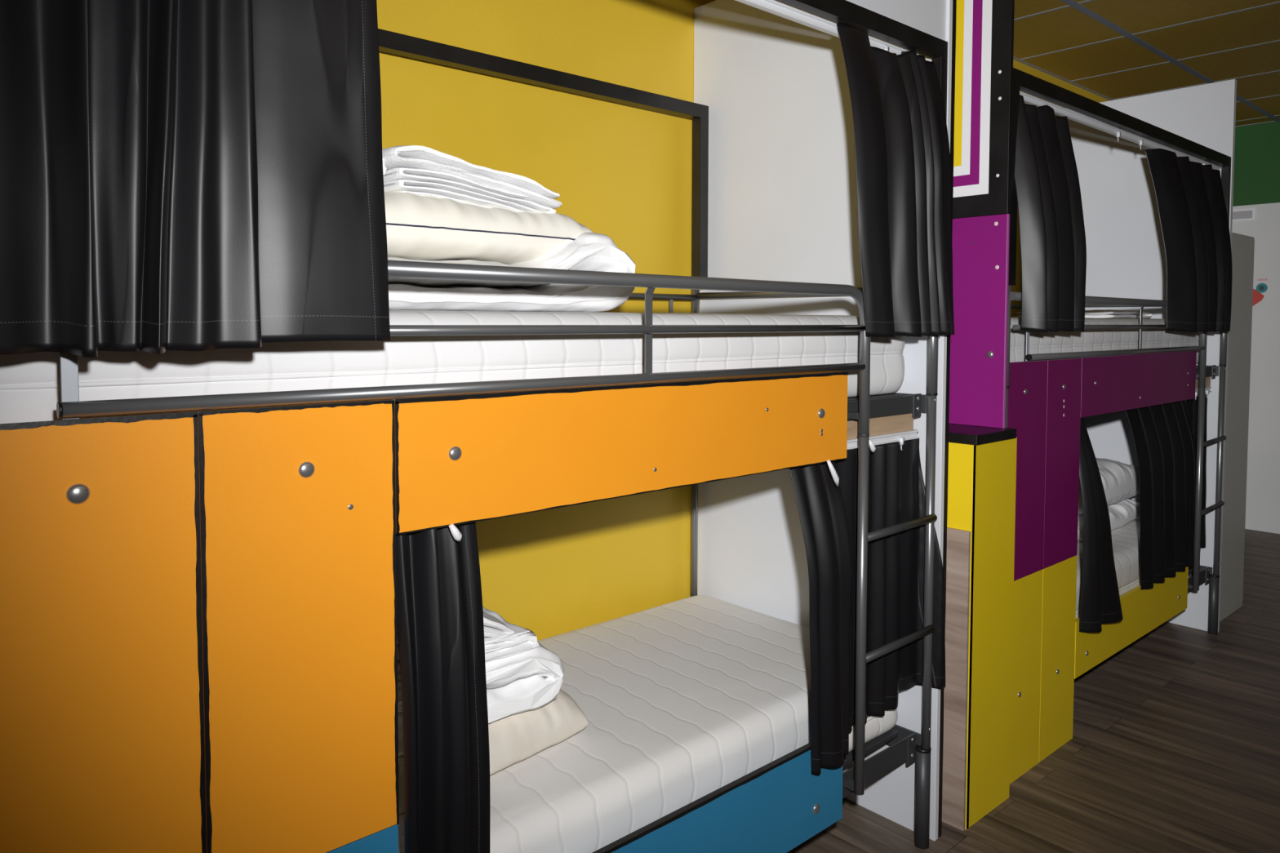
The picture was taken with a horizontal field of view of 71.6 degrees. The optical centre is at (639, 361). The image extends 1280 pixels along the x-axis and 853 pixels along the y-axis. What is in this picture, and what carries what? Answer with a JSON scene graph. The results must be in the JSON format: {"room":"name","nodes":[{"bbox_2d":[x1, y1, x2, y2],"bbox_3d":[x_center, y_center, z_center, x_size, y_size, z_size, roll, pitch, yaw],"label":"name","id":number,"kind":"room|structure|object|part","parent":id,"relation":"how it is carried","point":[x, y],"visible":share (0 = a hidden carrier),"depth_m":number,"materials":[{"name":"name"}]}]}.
{"room":"dormitory","nodes":[
{"label":"dormitory","id":0,"kind":"room"},
{"bbox_2d":[376,0,1108,640],"bbox_3d":[0.664,-0.131,3.724,9.350,2.920,0.100,-2,3,-42],"label":"wall","id":1,"kind":"structure","parent":0,"point":[623,172],"depth_m":2.89,"materials":[{"name":"yellow paint"}]},
{"bbox_2d":[786,528,1279,852],"bbox_3d":[2.122,1.430,2.154,9.350,0.050,4.490,-2,3,-42],"label":"floor","id":2,"kind":"structure","parent":0,"point":[1174,747],"depth_m":3.00,"materials":[{"name":"brown wood"}]},
{"bbox_2d":[326,824,398,852],"bbox_3d":[-0.503,1.092,1.358,0.286,0.684,0.018,-2,3,-42],"label":"panel","id":3,"kind":"object","parent":2,"relation":"on","point":[384,841],"visible":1,"depth_m":1.41,"materials":[{"name":"blue laminate"}]},
{"bbox_2d":[56,260,938,849],"bbox_3d":[-0.313,0.595,2.115,2.236,1.610,0.982,-2,3,-42],"label":"bunk bed","id":4,"kind":"object","parent":2,"relation":"on","point":[868,415],"visible":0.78,"depth_m":2.03,"materials":[{"name":"grey paint"}]},
{"bbox_2d":[0,412,206,852],"bbox_3d":[-0.709,0.414,1.137,0.274,0.686,0.025,-2,3,-42],"label":"panel","id":5,"kind":"object","parent":4,"relation":"attached to","point":[102,742],"visible":1,"depth_m":1.14,"materials":[{"name":"orange laminate"}]},
{"bbox_2d":[0,0,390,357],"bbox_3d":[-0.586,-0.383,1.119,0.578,0.748,0.082,-2,3,-42],"label":"curtain","id":6,"kind":"object","parent":4,"relation":"hanging from","point":[175,175],"visible":1,"depth_m":1.11,"materials":[{"name":"black fabric"}]},
{"bbox_2d":[197,400,399,852],"bbox_3d":[-0.499,0.406,1.325,0.287,0.686,0.024,-2,3,-42],"label":"panel","id":7,"kind":"object","parent":4,"relation":"attached to","point":[298,503],"visible":1,"depth_m":1.31,"materials":[{"name":"orange laminate"}]},
{"bbox_2d":[0,310,905,423],"bbox_3d":[-0.312,-0.007,2.131,2.209,0.225,0.854,-2,3,-42],"label":"mattress","id":8,"kind":"object","parent":4,"relation":"on","point":[30,390],"visible":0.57,"depth_m":1.56,"materials":[{"name":"white fabric"}]},
{"bbox_2d":[387,232,635,311],"bbox_3d":[-0.499,-0.200,1.959,0.832,0.184,0.618,-2,3,-42],"label":"duvet","id":9,"kind":"object","parent":8,"relation":"on","point":[589,251],"visible":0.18,"depth_m":1.85,"materials":[{"name":"white fabric"}]},
{"bbox_2d":[384,190,593,264],"bbox_3d":[-0.523,-0.281,1.932,0.744,0.138,0.564,-2,3,-42],"label":"pillow","id":10,"kind":"object","parent":9,"relation":"on","point":[419,227],"visible":0.28,"depth_m":1.75,"materials":[{"name":"beige fabric"}]},
{"bbox_2d":[382,157,386,175],"bbox_3d":[-0.740,-0.373,1.689,0.388,0.112,0.382,-2,3,-42],"label":"folded towel","id":11,"kind":"object","parent":10,"relation":"on","point":[384,168],"visible":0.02,"depth_m":1.67,"materials":[{"name":"white fabric"}]},
{"bbox_2d":[383,168,555,213],"bbox_3d":[-0.437,-0.337,1.934,0.380,0.098,0.380,-2,3,-42],"label":"folded towel","id":12,"kind":"object","parent":10,"relation":"on","point":[435,184],"visible":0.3,"depth_m":1.75,"materials":[{"name":"white fabric"}]},
{"bbox_2d":[382,145,562,208],"bbox_3d":[-0.441,-0.381,1.932,0.403,0.098,0.396,-2,3,-42],"label":"folded towel","id":13,"kind":"object","parent":12,"relation":"on","point":[414,157],"visible":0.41,"depth_m":1.77,"materials":[{"name":"white fabric"}]},
{"bbox_3d":[-0.078,0.036,1.659,1.702,0.020,0.020,-2,3,-42],"label":"rail","id":14,"kind":"part","parent":4,"relation":"part of","materials":[{"name":"grey metal"}]},
{"bbox_2d":[377,28,708,277],"bbox_3d":[-0.628,-0.545,2.377,2.292,0.640,0.040,-2,3,-42],"label":"metal frame","id":15,"kind":"object","parent":4,"relation":"on","point":[389,42],"visible":0.75,"depth_m":2.78,"materials":[{"name":"black paint"}]},
{"bbox_3d":[0.212,-0.555,3.127,0.040,0.595,0.040,-2,3,-42],"label":"post","id":16,"kind":"part","parent":15,"relation":"part of","materials":[{"name":"grey metal"}]},
{"bbox_2d":[394,372,848,535],"bbox_3d":[0.061,0.150,1.812,1.210,0.217,0.024,-2,3,-42],"label":"panel","id":17,"kind":"object","parent":4,"relation":"attached to","point":[460,460],"visible":0.98,"depth_m":1.68,"materials":[{"name":"orange laminate"}]},
{"bbox_3d":[-0.116,-0.059,1.621,1.804,0.017,0.017,-2,3,-42],"label":"rail","id":18,"kind":"part","parent":4,"relation":"part of","materials":[{"name":"grey metal"}]},
{"bbox_3d":[-0.118,0.021,1.623,1.856,0.379,0.026,-2,3,-42],"label":"guard rail","id":19,"kind":"part","parent":4,"relation":"part of","materials":[{"name":"grey metal"}]},
{"bbox_2d":[397,595,897,852],"bbox_3d":[-0.320,0.970,2.169,2.214,0.220,0.855,-2,3,-42],"label":"mattress","id":20,"kind":"object","parent":4,"relation":"on","point":[682,700],"visible":0.35,"depth_m":2.18,"materials":[{"name":"white fabric"}]},
{"bbox_2d":[398,688,587,813],"bbox_3d":[-0.513,0.806,1.987,0.681,0.127,0.501,-2,4,-45],"label":"pillow","id":21,"kind":"object","parent":20,"relation":"on","point":[513,739],"visible":0.18,"depth_m":1.92,"materials":[{"name":"fabric"}]},
{"bbox_2d":[397,642,564,756],"bbox_3d":[-0.546,0.687,1.954,0.656,0.164,0.500,-2,3,-42],"label":"duvet","id":22,"kind":"object","parent":21,"relation":"on","point":[531,680],"visible":0.12,"depth_m":1.91,"materials":[{"name":"white fabric"}]},
{"bbox_2d":[397,606,538,689],"bbox_3d":[-0.529,0.600,1.896,0.517,0.060,0.370,-2,3,-42],"label":"sheet","id":23,"kind":"object","parent":22,"relation":"on","point":[527,639],"visible":0.08,"depth_m":1.90,"materials":[{"name":"white fabric"}]},
{"bbox_2d":[396,612,522,660],"bbox_3d":[-0.545,0.568,1.901,0.472,0.153,0.376,-2,3,-42],"label":"folded towel","id":24,"kind":"object","parent":23,"relation":"on","point":[494,628],"visible":0.07,"depth_m":1.89,"materials":[{"name":"white fabric"}]},
{"bbox_3d":[-0.619,-0.197,2.431,2.194,0.022,0.022,-2,3,-42],"label":"rail","id":25,"kind":"part","parent":4,"relation":"part of","materials":[{"name":"grey metal"}]},
{"bbox_3d":[0.196,0.405,3.191,0.029,1.325,0.029,-2,3,-42],"label":"post","id":26,"kind":"part","parent":4,"relation":"part of","materials":[{"name":"grey metal"}]},
{"bbox_2d":[592,742,843,852],"bbox_3d":[0.059,1.063,1.853,1.210,0.230,0.024,-2,3,-42],"label":"panel","id":27,"kind":"object","parent":4,"relation":"attached to","point":[779,806],"visible":0.87,"depth_m":2.03,"materials":[{"name":"blue laminate"}]},
{"bbox_3d":[0.507,-0.218,2.815,0.023,0.023,0.911,-2,3,-42],"label":"head rail","id":28,"kind":"part","parent":4,"relation":"part of","materials":[{"name":"grey metal"}]},
{"bbox_2d":[777,0,947,121],"bbox_3d":[-0.021,-0.524,1.713,2.315,0.660,0.029,-2,3,-42],"label":"surround","id":29,"kind":"object","parent":4,"relation":"on","point":[877,25],"visible":0.62,"depth_m":2.26,"materials":[{"name":"black paint"}]},
{"bbox_2d":[735,0,918,54],"bbox_3d":[-0.064,-0.782,1.694,2.200,0.051,0.022,-2,3,-42],"label":"track","id":30,"kind":"object","parent":29,"relation":"attached to","point":[773,6],"visible":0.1,"depth_m":2.10,"materials":[{"name":"white plastic"}]},
{"bbox_2d":[836,22,954,337],"bbox_3d":[0.683,-0.448,2.305,0.486,0.763,0.106,-2,3,-42],"label":"curtain","id":31,"kind":"object","parent":30,"relation":"hanging from","point":[903,162],"visible":1,"depth_m":2.26,"materials":[{"name":"black fabric"}]},
{"bbox_2d":[846,0,946,40],"bbox_3d":[-0.021,-1.175,1.686,2.316,0.642,0.018,-2,3,-42],"label":"fascia board","id":32,"kind":"object","parent":29,"relation":"attached to","point":[928,16],"visible":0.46,"depth_m":2.36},
{"bbox_3d":[0.830,-0.533,2.473,0.033,0.614,0.029,-2,3,-42],"label":"post","id":33,"kind":"part","parent":29,"relation":"part of","materials":[{"name":"black paint"}]},
{"bbox_3d":[-0.036,1.129,1.833,2.158,0.066,0.033,-2,3,-42],"label":"rail","id":34,"kind":"part","parent":4,"relation":"part of","materials":[{"name":"black metal"}]},
{"bbox_3d":[-0.034,0.147,1.788,2.158,0.049,0.033,-2,3,-42],"label":"rail","id":35,"kind":"part","parent":4,"relation":"part of","materials":[{"name":"black metal"}]},
{"bbox_2d":[846,429,919,450],"bbox_3d":[0.192,0.240,1.984,1.590,0.051,0.022,-2,3,-42],"label":"track","id":36,"kind":"object","parent":4,"relation":"attached to","point":[900,437],"visible":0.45,"depth_m":2.42,"materials":[{"name":"white plastic"}]},
{"bbox_2d":[395,521,490,852],"bbox_3d":[-0.324,0.640,1.476,0.163,0.753,0.086,-2,3,-42],"label":"curtain","id":37,"kind":"object","parent":36,"relation":"hanging from","point":[440,626],"visible":0.96,"depth_m":1.47,"materials":[{"name":"black fabric"}]},
{"bbox_2d":[789,438,945,774],"bbox_3d":[0.612,0.591,2.338,0.650,0.782,0.097,-2,4,-44],"label":"curtain","id":38,"kind":"object","parent":36,"relation":"hanging from","point":[826,494],"visible":0.9,"depth_m":2.36,"materials":[{"name":"black fabric"}]},
{"bbox_3d":[0.505,1.083,2.873,0.008,0.066,0.899,-2,3,-42],"label":"rail","id":39,"kind":"part","parent":4,"relation":"part of","materials":[{"name":"grey metal"}]},
{"bbox_3d":[0.507,0.102,2.829,0.008,0.049,0.899,-2,3,-42],"label":"rail","id":40,"kind":"part","parent":4,"relation":"part of","materials":[{"name":"grey metal"}]},
{"bbox_3d":[0.816,0.438,2.497,0.029,1.325,0.029,-2,3,-42],"label":"post","id":41,"kind":"part","parent":4,"relation":"part of","materials":[{"name":"grey metal"}]},
{"bbox_2d":[693,0,956,841],"bbox_3d":[0.536,0.057,2.882,0.037,2.620,0.996,-2,3,-42],"label":"wall","id":42,"kind":"structure","parent":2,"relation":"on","point":[782,204],"depth_m":2.92,"materials":[{"name":"white paint"}]},
{"bbox_2d":[942,527,970,831],"bbox_3d":[0.759,0.927,2.816,0.011,0.889,0.594,-2,3,-42],"label":"board","id":43,"kind":"object","parent":2,"relation":"on","point":[958,541],"visible":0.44,"depth_m":2.61,"materials":[{"name":"laminate"}]},
{"bbox_2d":[946,423,1017,830],"bbox_3d":[0.852,0.781,2.917,0.273,1.171,0.657,-2,3,-42],"label":"cabinet","id":44,"kind":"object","parent":2,"relation":"on","point":[982,469],"depth_m":2.66,"materials":[{"name":"yellow laminate"}]},
{"bbox_2d":[948,213,1009,428],"bbox_3d":[0.782,-0.140,3.082,0.024,0.653,1.010,-2,3,-42],"label":"panel","id":45,"kind":"object","parent":44,"relation":"on","point":[980,245],"visible":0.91,"depth_m":2.76,"materials":[{"name":"purple laminate"}]},
{"bbox_2d":[952,0,1014,218],"bbox_3d":[0.785,-1.011,3.045,0.020,1.089,1.008,-2,3,-42],"label":"striped panel","id":46,"kind":"object","parent":45,"relation":"on","point":[983,101],"visible":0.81,"depth_m":2.73,"materials":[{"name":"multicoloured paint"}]},
{"bbox_2d":[1009,569,1043,783],"bbox_3d":[1.244,1.035,2.910,0.288,0.666,0.023,-2,3,-42],"label":"panel","id":47,"kind":"object","parent":2,"relation":"on","point":[1028,590],"visible":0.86,"depth_m":2.93,"materials":[{"name":"yellow laminate"}]},
{"bbox_2d":[1038,555,1076,763],"bbox_3d":[1.454,1.028,3.097,0.272,0.666,0.023,-2,3,-42],"label":"panel","id":48,"kind":"object","parent":2,"relation":"on","point":[1060,580],"visible":0.92,"depth_m":3.09,"materials":[{"name":"yellow laminate"}]},
{"bbox_2d":[1005,285,1227,635],"bbox_3d":[1.643,0.521,3.856,2.236,1.610,0.982,-2,3,-42],"label":"bunk bed","id":49,"kind":"object","parent":2,"relation":"on","point":[1198,575],"visible":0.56,"depth_m":4.00,"materials":[{"name":"grey paint"}]},
{"bbox_3d":[1.134,0.426,2.780,0.029,1.325,0.029,-2,3,-42],"label":"post","id":50,"kind":"part","parent":49,"relation":"part of","materials":[{"name":"grey metal"}]},
{"bbox_3d":[1.337,-0.271,4.172,2.194,0.022,0.022,-2,3,-42],"label":"rail","id":51,"kind":"part","parent":49,"relation":"part of","materials":[{"name":"black metal"}]},
{"bbox_2d":[1007,360,1048,581],"bbox_3d":[1.246,0.351,2.879,0.288,0.703,0.023,-2,3,-42],"label":"panel","id":52,"kind":"object","parent":49,"relation":"attached to","point":[1028,381],"visible":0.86,"depth_m":2.89,"materials":[{"name":"purple laminate"}]},
{"bbox_2d":[1043,358,1081,568],"bbox_3d":[1.456,0.343,3.066,0.272,0.703,0.023,-2,3,-42],"label":"panel","id":53,"kind":"object","parent":49,"relation":"attached to","point":[1064,375],"visible":0.99,"depth_m":3.06,"materials":[{"name":"purple laminate"}]},
{"bbox_3d":[1.840,-0.133,3.362,1.804,0.017,0.017,-2,3,-42],"label":"rail","id":54,"kind":"part","parent":49,"relation":"part of","materials":[{"name":"grey metal"}]},
{"bbox_2d":[1009,317,1199,364],"bbox_3d":[1.632,-0.081,3.862,2.180,0.226,0.855,-2,3,-42],"label":"mattress","id":55,"kind":"object","parent":49,"relation":"on","point":[1090,340],"visible":0.24,"depth_m":3.44,"materials":[{"name":"white fabric"}]},
{"bbox_2d":[1014,309,1152,318],"bbox_3d":[2.131,-0.229,4.270,0.475,0.042,0.462,-2,3,-42],"label":"sheet","id":56,"kind":"object","parent":55,"relation":"on","point":[1098,313],"visible":0.41,"depth_m":4.04,"materials":[{"name":"white fabric"}]},
{"bbox_3d":[1.838,-0.053,3.364,1.856,0.379,0.026,-2,3,-42],"label":"guard rail","id":57,"kind":"part","parent":49,"relation":"part of","materials":[{"name":"grey metal"}]},
{"bbox_3d":[1.878,-0.038,3.400,1.702,0.020,0.020,-2,3,-42],"label":"rail","id":58,"kind":"part","parent":49,"relation":"part of","materials":[{"name":"grey metal"}]},
{"bbox_2d":[1008,67,1231,285],"bbox_3d":[1.941,-0.600,3.461,2.223,0.664,0.029,-2,3,-42],"label":"surround","id":59,"kind":"object","parent":49,"relation":"on","point":[1024,82],"visible":0.62,"depth_m":3.08,"materials":[{"name":"black paint"}]},
{"bbox_3d":[1.142,-0.547,2.750,0.064,0.617,0.029,-2,3,-42],"label":"post","id":60,"kind":"part","parent":59,"relation":"part of","materials":[{"name":"black paint"}]},
{"bbox_2d":[1019,91,1220,169],"bbox_3d":[1.915,-0.861,3.455,2.180,0.051,0.022,-2,3,-42],"label":"track","id":61,"kind":"object","parent":59,"relation":"attached to","point":[1029,100],"visible":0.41,"depth_m":3.27,"materials":[{"name":"white plastic"}]},
{"bbox_2d":[1014,94,1086,332],"bbox_3d":[1.315,-0.466,2.861,0.398,0.738,0.140,-2,3,-42],"label":"curtain","id":62,"kind":"object","parent":61,"relation":"hanging from","point":[1051,228],"visible":1,"depth_m":2.79,"materials":[{"name":"black fabric"}]},
{"bbox_2d":[1144,148,1232,332],"bbox_3d":[2.390,-0.503,3.821,0.795,0.747,0.155,-2,3,-42],"label":"curtain","id":63,"kind":"object","parent":61,"relation":"hanging from","point":[1190,198],"visible":1,"depth_m":3.72,"materials":[{"name":"black fabric"}]},
{"bbox_3d":[2.758,-0.608,4.189,0.036,0.617,0.029,-2,3,-42],"label":"post","id":64,"kind":"part","parent":59,"relation":"part of","materials":[{"name":"black metal"}]},
{"bbox_3d":[2.464,-0.292,4.556,0.023,0.023,0.911,-2,3,-42],"label":"head rail","id":65,"kind":"part","parent":49,"relation":"part of","materials":[{"name":"grey metal"}]},
{"bbox_2d":[1074,566,1188,679],"bbox_3d":[2.008,1.021,3.591,1.200,0.207,0.023,-2,3,-42],"label":"panel","id":66,"kind":"object","parent":49,"relation":"attached to","point":[1143,611],"visible":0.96,"depth_m":3.56,"materials":[{"name":"yellow laminate"}]},
{"bbox_2d":[1075,518,1190,618],"bbox_3d":[1.619,0.896,3.896,2.170,0.220,0.855,-2,3,-42],"label":"mattress","id":67,"kind":"object","parent":49,"relation":"on","point":[1125,539],"visible":0.03,"depth_m":3.75,"materials":[{"name":"white fabric"}]},
{"bbox_2d":[1077,497,1139,541],"bbox_3d":[1.989,0.709,4.221,0.901,0.131,0.521,-2,3,-42],"label":"pillow","id":68,"kind":"object","parent":67,"relation":"on","point":[1122,513],"visible":0.15,"depth_m":4.12,"materials":[{"name":"white fabric"}]},
{"bbox_2d":[1078,457,1139,514],"bbox_3d":[1.981,0.550,4.192,0.881,0.221,0.521,-2,3,-42],"label":"pillow","id":69,"kind":"object","parent":68,"relation":"on","point":[1120,481],"visible":0.18,"depth_m":4.05,"materials":[{"name":"white fabric"}]},
{"bbox_2d":[1077,351,1196,417],"bbox_3d":[2.016,0.075,3.554,1.225,0.213,0.022,-2,3,-42],"label":"panel","id":70,"kind":"object","parent":49,"relation":"attached to","point":[1115,383],"visible":0.98,"depth_m":3.48,"materials":[{"name":"purple laminate"}]},
{"bbox_3d":[1.920,1.055,3.574,2.158,0.066,0.033,-2,3,-42],"label":"rail","id":71,"kind":"part","parent":49,"relation":"part of","materials":[{"name":"black metal"}]},
{"bbox_3d":[2.461,1.010,4.615,0.008,0.066,0.899,-2,3,-42],"label":"rail","id":72,"kind":"part","parent":49,"relation":"part of","materials":[{"name":"grey metal"}]},
{"bbox_2d":[1195,386,1211,399],"bbox_3d":[2.138,0.167,3.717,1.565,0.051,0.022,-2,3,-42],"label":"track","id":73,"kind":"object","parent":49,"relation":"attached to","point":[1207,388],"visible":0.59,"depth_m":4.18,"materials":[{"name":"white plastic"}]},
{"bbox_2d":[1079,417,1123,632],"bbox_3d":[1.684,0.577,3.270,0.317,0.781,0.115,-2,3,-42],"label":"curtain","id":74,"kind":"object","parent":73,"relation":"hanging from","point":[1100,600],"visible":0.91,"depth_m":3.18,"materials":[{"name":"black fabric"}]},
{"bbox_2d":[1125,392,1207,589],"bbox_3d":[2.358,0.534,3.893,1.073,0.748,0.103,-2,3,-42],"label":"curtain","id":75,"kind":"object","parent":73,"relation":"hanging from","point":[1164,435],"visible":0.88,"depth_m":3.72,"materials":[{"name":"black fabric"}]},
{"bbox_3d":[2.136,0.153,3.719,1.565,0.024,0.016,-2,3,-42],"label":"rail","id":76,"kind":"part","parent":73,"relation":"part of","materials":[{"name":"white plastic"}]},
{"bbox_3d":[1.922,0.074,3.530,2.158,0.049,0.033,-2,3,-42],"label":"rail","id":77,"kind":"part","parent":49,"relation":"part of","materials":[{"name":"grey metal"}]},
{"bbox_3d":[2.463,0.028,4.571,0.008,0.049,0.899,-2,3,-42],"label":"rail","id":78,"kind":"part","parent":49,"relation":"part of","materials":[{"name":"black metal"}]},
{"bbox_3d":[2.772,0.364,4.238,0.029,1.325,0.029,-2,3,-42],"label":"post","id":79,"kind":"part","parent":49,"relation":"part of","materials":[{"name":"grey metal"}]},
{"bbox_2d":[1054,79,1236,632],"bbox_3d":[2.466,-0.026,4.601,0.032,2.640,0.996,-2,3,-42],"label":"wall","id":80,"kind":"structure","parent":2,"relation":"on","point":[1126,257],"depth_m":4.48,"materials":[{"name":"white paint"}]},
{"bbox_2d":[1219,232,1254,622],"bbox_3d":[2.826,0.322,4.656,0.532,1.942,0.498,-2,3,-42],"label":"locker","id":81,"kind":"object","parent":2,"relation":"on","point":[1242,246],"visible":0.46,"depth_m":4.51,"materials":[{"name":"grey metal"}]},
{"bbox_2d":[1013,0,1279,126],"bbox_3d":[2.128,-1.537,2.021,9.350,0.050,4.490,-2,3,-42],"label":"ceiling","id":82,"kind":"structure","parent":0,"point":[1065,28],"depth_m":4.54,"materials":[{"name":"yellow tile"}]},
{"bbox_2d":[1013,0,1279,127],"bbox_3d":[2.128,-1.511,2.022,9.150,0.005,4.290,-2,3,-42],"label":"trim","id":83,"kind":"structure","parent":82,"relation":"attached to","point":[1020,60],"depth_m":4.79,"materials":[{"name":"grey metal"}]},
{"bbox_2d":[1061,0,1279,121],"bbox_3d":[2.276,-1.503,1.855,9.150,0.007,3.632,-2,3,-42],"label":"trim","id":84,"kind":"structure","parent":82,"relation":"attached to","point":[1073,3],"depth_m":4.58,"materials":[{"name":"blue metal"}]},
{"bbox_2d":[1231,120,1279,533],"bbox_3d":[5.578,-0.184,5.161,0.100,2.920,4.290,-2,3,-42],"label":"wall","id":85,"kind":"structure","parent":0,"point":[1263,474],"depth_m":6.34,"materials":[{"name":"white paint"}]},
{"bbox_2d":[1232,207,1255,221],"bbox_3d":[4.322,-1.065,6.450,0.010,0.086,0.255,-2,3,-42],"label":"wall plate","id":86,"kind":"object","parent":85,"relation":"attached to","point":[1246,214],"visible":0.56,"depth_m":6.40,"materials":[{"name":"white plastic"}]},
{"bbox_2d":[1252,278,1267,306],"bbox_3d":[4.420,-0.476,6.372,0.003,0.239,0.143,-2,3,-42],"label":"sticker","id":87,"kind":"object","parent":85,"relation":"attached to","point":[1258,296],"visible":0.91,"depth_m":6.35,"materials":[{"name":"red"}]}
]}

